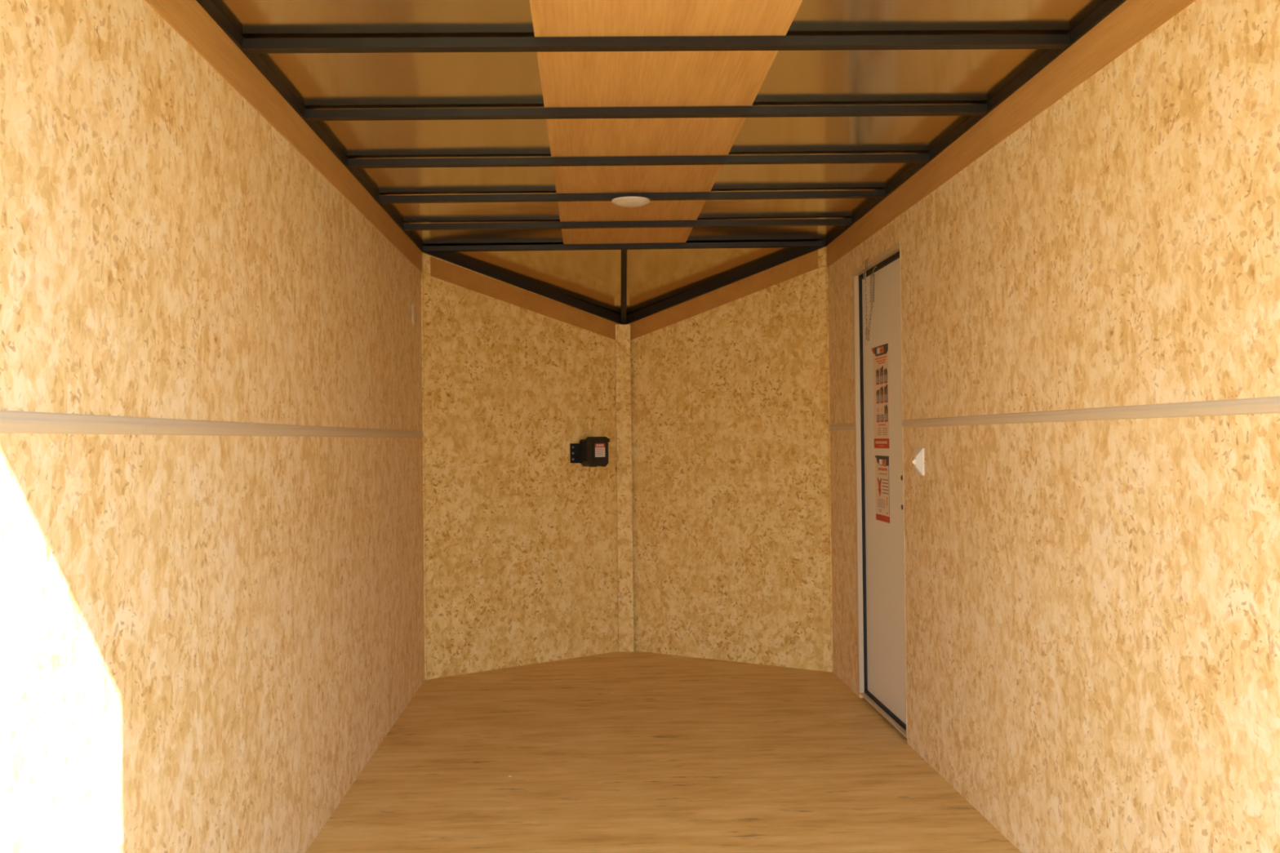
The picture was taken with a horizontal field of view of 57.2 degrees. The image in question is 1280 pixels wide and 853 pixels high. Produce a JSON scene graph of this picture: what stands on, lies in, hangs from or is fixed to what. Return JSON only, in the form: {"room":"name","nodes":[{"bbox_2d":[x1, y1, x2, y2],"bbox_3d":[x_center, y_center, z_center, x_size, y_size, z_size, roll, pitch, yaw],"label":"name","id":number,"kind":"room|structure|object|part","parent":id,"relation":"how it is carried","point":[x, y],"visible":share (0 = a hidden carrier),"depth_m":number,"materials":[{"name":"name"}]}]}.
{"room":"cargo space","nodes":[
{"label":"cargo space","id":0,"kind":"room"},
{"bbox_2d":[0,0,424,852],"bbox_3d":[-1.004,0.150,3.421,0.034,2.265,4.983,-1,-1,-2],"label":"wall","id":1,"kind":"structure","parent":0,"point":[206,642],"depth_m":2.43,"materials":[{"name":"beige wood"}]},
{"bbox_2d":[0,409,143,435],"bbox_3d":[-0.907,-0.008,1.567,0.006,0.033,1.267,-1,-1,-2],"label":"trim","id":2,"kind":"structure","parent":1,"relation":"attached to","point":[11,421],"depth_m":1.88,"materials":[{"name":"beige wood"}]},
{"bbox_2d":[140,417,423,437],"bbox_3d":[-1.011,0.020,4.045,0.006,0.033,3.691,-1,-1,-2],"label":"trim","id":3,"kind":"structure","parent":1,"relation":"attached to","point":[152,426],"depth_m":2.92,"materials":[{"name":"beige wood"}]},
{"bbox_2d":[145,0,422,272],"bbox_3d":[-0.995,-0.855,3.421,0.005,0.105,4.961,-1,-1,-2],"label":"trim","id":4,"kind":"structure","parent":1,"relation":"attached to","point":[188,18],"depth_m":3.12,"materials":[{"name":"brown wood"}]},
{"bbox_2d":[196,0,422,250],"bbox_3d":[-0.992,-0.923,3.407,0.013,0.030,4.930,-1,-1,-2],"label":"trim","id":5,"kind":"structure","parent":1,"relation":"attached to","point":[209,6],"depth_m":3.29,"materials":[{"name":"black metal"}]},
{"bbox_2d":[411,303,415,324],"bbox_3d":[-1.081,-0.536,5.611,0.011,0.104,0.068,-1,-1,-2],"label":"cover plate","id":6,"kind":"object","parent":1,"relation":"attached to","point":[413,308],"visible":1,"depth_m":5.59,"materials":[{"name":"beige plastic"}]},
{"bbox_2d":[421,253,621,679],"bbox_3d":[-0.597,0.174,6.287,1.267,2.190,0.035,0,-1,-37],"label":"wall","id":7,"kind":"structure","parent":0,"point":[525,539],"depth_m":6.22,"materials":[{"name":"beige wood"}]},
{"bbox_2d":[422,252,434,679],"bbox_3d":[-1.066,0.197,5.905,0.042,2.146,0.007,0,-1,-37],"label":"trim","id":8,"kind":"structure","parent":7,"relation":"attached to","point":[425,257],"depth_m":5.90,"materials":[{"name":"beige wood"}]},
{"bbox_2d":[421,244,622,324],"bbox_3d":[-0.591,-0.751,6.276,1.267,0.356,0.020,0,-1,-37],"label":"trim","id":9,"kind":"structure","parent":7,"relation":"attached to","point":[531,286],"depth_m":6.27,"materials":[{"name":"black metal"}]},
{"bbox_2d":[430,256,618,339],"bbox_3d":[-0.595,-0.673,6.280,1.180,0.380,0.005,0,-1,-37],"label":"trim","id":10,"kind":"structure","parent":7,"relation":"attached to","point":[440,269],"depth_m":6.25,"materials":[{"name":"brown wood"}]},
{"bbox_2d":[569,436,609,466],"bbox_3d":[-0.274,0.139,6.458,0.212,0.165,0.084,0,-1,-37],"label":"box","id":11,"kind":"object","parent":7,"relation":"attached to","point":[591,451],"visible":1,"depth_m":6.43,"materials":[{"name":"black plastic"}]},
{"bbox_3d":[-0.236,0.139,6.451,0.143,0.165,0.015,0,-1,-37],"label":"lid","id":12,"kind":"part","parent":11,"relation":"part of","materials":[{"name":"black plastic"}]},
{"bbox_3d":[-0.219,0.136,6.452,0.097,0.126,0.005,0,-1,-37],"label":"lid panel","id":13,"kind":"part","parent":11,"relation":"part of","materials":[{"name":"black plastic"}]},
{"bbox_2d":[615,324,634,652],"bbox_3d":[-0.087,0.345,6.609,0.085,1.842,0.008,-1,-1,-2],"label":"trim","id":14,"kind":"structure","parent":7,"relation":"attached to","point":[623,354],"depth_m":6.61,"materials":[{"name":"beige wood"}]},
{"bbox_2d":[211,0,1106,315],"bbox_3d":[0.017,-0.805,3.826,2.120,0.328,5.746,-1,-1,-2],"label":"ceiling","id":15,"kind":"structure","parent":0,"point":[384,80],"depth_m":3.48,"materials":[{"name":"beige wood"}]},
{"bbox_2d":[422,240,822,252],"bbox_3d":[-0.074,-0.912,5.946,2.035,0.041,0.038,-1,-1,-2],"label":"crossbar","id":16,"kind":"object","parent":15,"relation":"attached to","point":[813,243],"visible":1,"depth_m":5.93,"materials":[{"name":"black metal"}]},
{"bbox_2d":[621,249,626,324],"bbox_3d":[-0.086,-0.752,6.304,0.030,0.338,0.678,-1,-1,-1],"label":"strut","id":17,"kind":"object","parent":15,"relation":"attached to","point":[624,252],"visible":1,"depth_m":6.28,"materials":[{"name":"black metal"}]},
{"bbox_2d":[403,218,852,230],"bbox_3d":[-0.048,-0.919,5.337,2.035,0.041,0.038,-1,-1,-2],"label":"crossbar","id":18,"kind":"object","parent":15,"relation":"attached to","point":[793,222],"visible":1,"depth_m":5.32,"materials":[{"name":"black metal"}]},
{"bbox_2d":[378,190,885,203],"bbox_3d":[-0.023,-0.926,4.728,2.035,0.041,0.038,-1,-1,-2],"label":"crossbar","id":19,"kind":"object","parent":15,"relation":"attached to","point":[841,193],"visible":0.86,"depth_m":4.71,"materials":[{"name":"black metal"}]},
{"bbox_2d":[611,195,650,207],"bbox_3d":[-0.036,-0.902,4.735,0.158,0.022,0.158,-1,-1,-2],"label":"dome light","id":20,"kind":"object","parent":19,"relation":"attached to","point":[629,201],"visible":1,"depth_m":4.69,"materials":[{"name":"white plastic"}]},
{"bbox_2d":[346,153,928,168],"bbox_3d":[0.003,-0.933,4.119,2.035,0.041,0.038,-1,-1,-2],"label":"crossbar","id":21,"kind":"object","parent":15,"relation":"attached to","point":[882,157],"visible":1,"depth_m":4.10,"materials":[{"name":"black metal"}]},
{"bbox_2d":[304,104,986,120],"bbox_3d":[0.029,-0.940,3.510,2.035,0.041,0.038,-1,-1,-2],"label":"crossbar","id":22,"kind":"object","parent":15,"relation":"attached to","point":[774,111],"visible":1,"depth_m":3.50,"materials":[{"name":"black metal"}]},
{"bbox_2d":[242,34,1069,53],"bbox_3d":[0.054,-0.947,2.901,2.035,0.041,0.038,-1,-1,-2],"label":"crossbar","id":23,"kind":"object","parent":15,"relation":"attached to","point":[813,42],"visible":1,"depth_m":2.89,"materials":[{"name":"black metal"}]},
{"bbox_2d":[529,0,802,244],"bbox_3d":[-0.002,-0.947,4.137,0.618,0.009,3.645,-1,-1,-2],"label":"plywood board","id":24,"kind":"object","parent":15,"relation":"attached to","point":[678,77],"visible":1,"depth_m":3.35,"materials":[{"name":"brown wood"}]},
{"bbox_2d":[305,650,1021,852],"bbox_3d":[0.040,1.255,3.794,2.120,0.040,5.766,-1,-1,-2],"label":"floor","id":25,"kind":"structure","parent":0,"point":[686,754],"depth_m":4.20,"materials":[{"name":"brown wood"}]},
{"bbox_2d":[628,246,833,672],"bbox_3d":[0.453,0.154,6.325,1.257,2.207,0.035,-1,-1,33],"label":"wall","id":26,"kind":"structure","parent":0,"point":[726,406],"depth_m":6.28,"materials":[{"name":"beige wood"}]},
{"bbox_2d":[630,249,817,340],"bbox_3d":[0.431,-0.699,6.318,1.168,0.403,0.005,-1,-1,33],"label":"trim","id":27,"kind":"structure","parent":26,"relation":"attached to","point":[800,265],"depth_m":6.30,"materials":[{"name":"brown wood"}]},
{"bbox_2d":[625,239,826,324],"bbox_3d":[0.427,-0.770,6.312,1.257,0.373,0.020,-1,-1,33],"label":"trim","id":28,"kind":"structure","parent":26,"relation":"attached to","point":[735,277],"depth_m":6.30,"materials":[{"name":"black metal"}]},
{"bbox_2d":[817,246,831,672],"bbox_3d":[0.942,0.162,5.978,0.042,2.173,0.007,-1,-1,33],"label":"trim","id":29,"kind":"structure","parent":26,"relation":"attached to","point":[822,273],"depth_m":5.97,"materials":[{"name":"beige wood"}]},
{"bbox_2d":[827,0,1279,852],"bbox_3d":[1.103,0.127,3.503,0.064,2.265,4.970,-1,-1,-2],"label":"wall","id":30,"kind":"structure","parent":0,"point":[1092,607],"depth_m":2.78,"materials":[{"name":"beige wood"}]},
{"bbox_2d":[828,422,854,431],"bbox_3d":[0.975,0.002,5.677,0.006,0.033,0.573,-1,-1,-2],"label":"trim","id":31,"kind":"structure","parent":30,"relation":"attached to","point":[848,426],"depth_m":5.65,"materials":[{"name":"beige wood"}]},
{"bbox_2d":[852,241,906,737],"bbox_3d":[1.037,0.249,4.983,0.059,1.936,0.821,-1,-1,-2],"label":"door","id":32,"kind":"structure","parent":30,"relation":"in","point":[880,545],"depth_m":5.08,"materials":[{"name":"beige metal"}]},
{"bbox_2d":[862,258,876,344],"bbox_3d":[0.989,-0.544,5.057,0.022,0.372,0.196,-1,-1,-2],"label":"chain","id":33,"kind":"object","parent":32,"relation":"hanging from","point":[867,334],"visible":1,"depth_m":5.09,"materials":[{"name":"silver metal"}]},
{"bbox_3d":[0.988,-0.505,5.077,0.018,0.294,0.120,-1,-1,-2],"label":"chain","id":34,"kind":"part","parent":33,"relation":"part of","materials":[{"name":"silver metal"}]},
{"bbox_2d":[871,342,889,448],"bbox_3d":[1.036,-0.127,5.061,0.001,0.442,0.292,-1,-1,-2],"label":"poster","id":35,"kind":"object","parent":32,"relation":"attached to","point":[880,353],"visible":1,"depth_m":5.04,"materials":[{"name":"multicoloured paper"}]},
{"bbox_2d":[875,455,889,523],"bbox_3d":[1.041,0.267,5.040,0.001,0.282,0.239,-1,-1,-2],"label":"poster","id":36,"kind":"object","parent":32,"relation":"attached to","point":[882,462],"visible":1,"depth_m":5.04,"materials":[{"name":"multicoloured paper"}]},
{"bbox_2d":[826,110,994,267],"bbox_3d":[1.006,-0.879,4.743,0.005,0.109,2.464,-1,-1,-2],"label":"trim","id":37,"kind":"structure","parent":30,"relation":"attached to","point":[977,140],"depth_m":4.28,"materials":[{"name":"brown wood"}]},
{"bbox_2d":[911,448,924,475],"bbox_3d":[1.020,0.130,4.321,0.034,0.099,0.072,-1,-1,-2],"label":"light switch","id":38,"kind":"object","parent":30,"relation":"attached to","point":[918,461],"visible":1,"depth_m":4.30,"materials":[{"name":"white plastic"}]},
{"bbox_2d":[826,0,1125,245],"bbox_3d":[1.054,-0.963,3.494,0.013,0.030,4.930,-1,-1,-2],"label":"beam","id":39,"kind":"structure","parent":30,"relation":"attached to","point":[1107,7],"depth_m":3.40,"materials":[{"name":"black metal"}]},
{"bbox_2d":[901,395,1279,427],"bbox_3d":[1.096,-0.030,2.796,0.006,0.030,3.553,-1,-1,-2],"label":"trim","id":40,"kind":"structure","parent":30,"relation":"attached to","point":[1268,405],"depth_m":2.66,"materials":[{"name":"beige wood"}]},
{"bbox_2d":[992,0,1195,146],"bbox_3d":[1.110,-0.906,2.270,0.005,0.109,2.482,-1,-1,-2],"label":"trim","id":41,"kind":"structure","parent":30,"relation":"attached to","point":[1131,22],"depth_m":2.86,"materials":[{"name":"brown wood"}]}
]}

